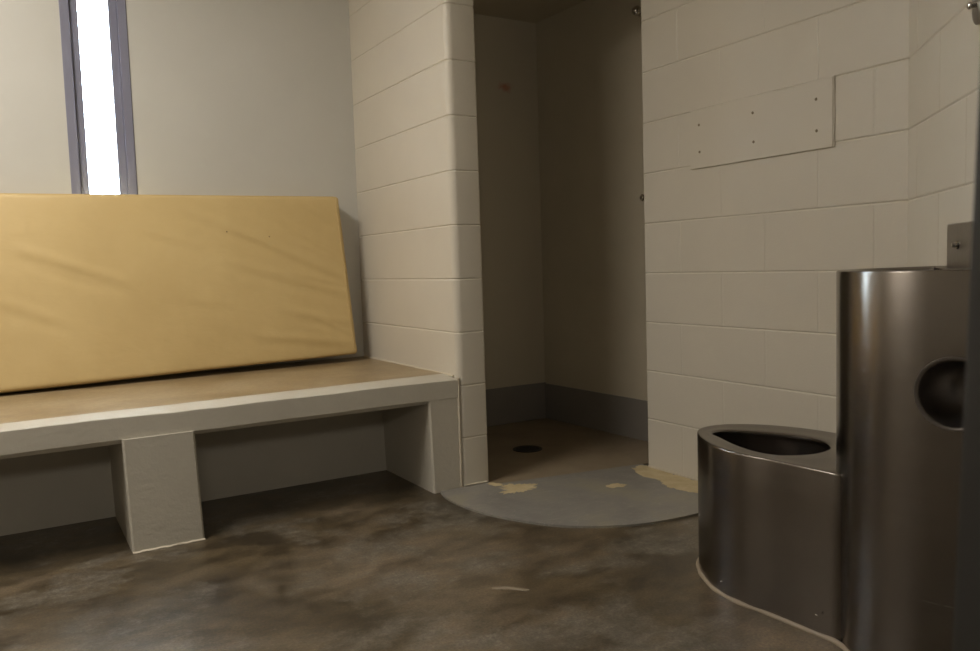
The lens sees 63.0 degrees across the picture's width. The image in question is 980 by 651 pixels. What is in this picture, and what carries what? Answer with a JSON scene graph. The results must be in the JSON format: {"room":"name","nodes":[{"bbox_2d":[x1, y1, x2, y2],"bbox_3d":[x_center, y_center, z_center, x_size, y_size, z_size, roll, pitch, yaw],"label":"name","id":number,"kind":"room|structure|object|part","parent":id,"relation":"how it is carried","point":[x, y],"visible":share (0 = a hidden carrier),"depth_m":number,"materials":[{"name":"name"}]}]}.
{"room":"prison interior","nodes":[
{"label":"prison interior","id":0,"kind":"room"},
{"bbox_2d":[0,0,544,388],"bbox_3d":[-1.132,-0.668,3.604,3.550,2.572,0.200,-4,5,-31],"label":"wall","id":1,"kind":"structure","parent":0,"point":[230,97],"depth_m":3.57,"materials":[{"name":"beige paint"}]},
{"bbox_2d":[58,0,137,193],"bbox_3d":[-1.597,-0.992,3.244,0.243,1.400,0.104,-4,5,-31],"label":"window","id":2,"kind":"structure","parent":1,"relation":"in","point":[116,9],"depth_m":3.23,"materials":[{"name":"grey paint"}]},
{"bbox_2d":[486,382,545,426],"bbox_3d":[-0.088,0.442,4.176,0.930,0.199,0.007,-4,5,-31],"label":"baseboard","id":3,"kind":"structure","parent":1,"relation":"attached to","point":[520,403],"depth_m":4.31,"materials":[{"name":"paint"}]},
{"bbox_2d":[349,0,488,486],"bbox_3d":[-0.338,-0.679,3.418,0.126,2.572,0.938,-4,5,-31],"label":"wall partition","id":4,"kind":"structure","parent":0,"point":[413,65],"depth_m":3.20,"materials":[{"name":"beige paint"}]},
{"bbox_2d":[0,418,842,650],"bbox_3d":[-0.049,0.774,1.885,3.750,0.124,4.400,-4,5,-31],"label":"floor","id":5,"kind":"structure","parent":0,"point":[380,560],"depth_m":2.21,"materials":[{"name":"concrete"}]},
{"bbox_2d":[0,355,462,553],"bbox_3d":[-1.333,0.462,2.871,2.303,0.447,0.952,-4,5,-31],"label":"concrete bench","id":6,"kind":"object","parent":5,"relation":"on","point":[146,453],"visible":0.99,"depth_m":2.82,"materials":[{"name":"paint"}]},
{"bbox_2d":[0,193,356,393],"bbox_3d":[-1.464,-0.150,3.152,1.944,0.750,0.249,-4,5,-31],"label":"mattress","id":7,"kind":"object","parent":6,"relation":"on","point":[95,288],"visible":1,"depth_m":3.21,"materials":[{"name":"yellow plastic"}]},
{"bbox_3d":[-1.345,0.293,2.862,2.296,0.096,0.939,-4,5,-31],"label":"seat","id":8,"kind":"part","parent":6,"relation":"part of","materials":[{"name":"paint"}]},
{"bbox_2d":[491,586,528,590],"bbox_3d":[0.054,0.695,2.111,0.103,0.002,0.020,-1,4,11],"label":"chip","id":9,"kind":"object","parent":5,"relation":"on","point":[504,587],"visible":1,"depth_m":2.11,"materials":[{"name":"beige paint"}]},
{"bbox_2d":[513,445,541,452],"bbox_3d":[0.173,0.568,3.685,0.136,0.004,0.136,-4,5,-31],"label":"floor drain","id":10,"kind":"object","parent":5,"relation":"on","point":[525,448],"visible":1,"depth_m":3.68,"materials":[{"name":"metal"}]},
{"bbox_2d":[440,464,697,527],"bbox_3d":[0.371,0.618,2.924,0.900,0.014,0.766,-4,5,-31],"label":"shower curb","id":11,"kind":"object","parent":5,"relation":"on","point":[638,494],"visible":0.91,"depth_m":2.88,"materials":[{"name":"grey paint"}]},
{"bbox_2d":[696,221,972,650],"bbox_3d":[0.887,0.232,1.887,0.510,0.919,0.957,-4,5,-31],"label":"toilet","id":12,"kind":"object","parent":5,"relation":"on","point":[847,538],"visible":0.91,"depth_m":1.64,"materials":[{"name":"silver metal"}]},
{"bbox_3d":[0.786,0.489,2.039,0.376,0.378,0.603,-4,5,-31],"label":"toilet bowl","id":13,"kind":"part","parent":12,"relation":"part of","materials":[{"name":"silver metal"}]},
{"bbox_2d":[473,0,586,22],"bbox_3d":[0.118,-1.643,3.605,0.982,0.165,0.998,-4,5,-31],"label":"ceiling","id":14,"kind":"structure","parent":0,"point":[532,11],"depth_m":4.01,"materials":[{"name":"paint"}]},
{"bbox_2d":[536,0,647,400],"bbox_3d":[0.651,-0.746,3.889,0.195,2.572,1.148,-4,5,-31],"label":"wall","id":15,"kind":"structure","parent":0,"point":[589,53],"depth_m":3.97,"materials":[{"name":"paint"}]},
{"bbox_2d":[545,383,647,441],"bbox_3d":[0.622,0.441,3.939,0.007,0.193,1.132,-5,5,-33],"label":"baseboard","id":16,"kind":"structure","parent":15,"relation":"attached to","point":[619,415],"depth_m":4.04,"materials":[{"name":"paint"}]},
{"bbox_2d":[632,6,640,16],"bbox_3d":[0.665,-1.416,3.598,0.056,0.044,0.044,-4,5,-31],"label":"hook","id":17,"kind":"object","parent":15,"relation":"attached to","point":[636,10],"visible":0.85,"depth_m":3.58,"materials":[{"name":"silver metal"}]},
{"bbox_2d":[641,0,909,478],"bbox_3d":[1.107,-0.683,2.853,0.487,2.572,1.100,-4,5,-31],"label":"wall","id":18,"kind":"structure","parent":0,"point":[743,259],"depth_m":2.73,"materials":[{"name":"beige paint"}]},
{"bbox_2d":[690,75,834,169],"bbox_3d":[0.902,-0.674,2.714,0.011,0.216,0.607,-4,5,-31],"label":"access panel","id":19,"kind":"object","parent":18,"relation":"attached to","point":[797,118],"visible":1,"depth_m":2.67,"materials":[{"name":"paint"}]},
{"bbox_2d":[907,0,979,266],"bbox_3d":[1.197,-0.591,1.595,1.637,2.572,1.152,-4,5,-31],"label":"wall","id":20,"kind":"structure","parent":0,"point":[944,38],"depth_m":1.98,"materials":[{"name":"beige paint"}]},
{"bbox_2d":[947,221,972,268],"bbox_3d":[1.011,-0.166,1.628,0.035,0.099,0.382,-1,4,14],"label":"backsplash","id":21,"kind":"structure","parent":20,"relation":"attached to","point":[961,232],"depth_m":1.73,"materials":[{"name":"silver metal"}]},
{"bbox_2d":[967,0,979,24],"bbox_3d":[1.029,-0.716,1.698,0.026,0.150,0.060,-1,4,14],"label":"wall hook","id":22,"kind":"object","parent":20,"relation":"attached to","point":[974,5],"visible":1,"depth_m":1.70,"materials":[{"name":"silver metal"}]},
{"bbox_3d":[1.037,-0.716,1.696,0.009,0.150,0.060,-1,4,14],"label":"plate","id":23,"kind":"part","parent":22,"relation":"part of","materials":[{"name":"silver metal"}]},
{"bbox_3d":[1.324,-0.536,0.799,2.244,2.572,0.349,-4,5,-31],"label":"wall","id":24,"kind":"structure","parent":0,"visible":0},
{"bbox_2d":[952,80,979,650],"bbox_3d":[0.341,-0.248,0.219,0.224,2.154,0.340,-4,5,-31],"label":"door","id":25,"kind":"structure","parent":24,"relation":"in","point":[966,626],"depth_m":0.35,"materials":[{"name":"paint"}]}
]}

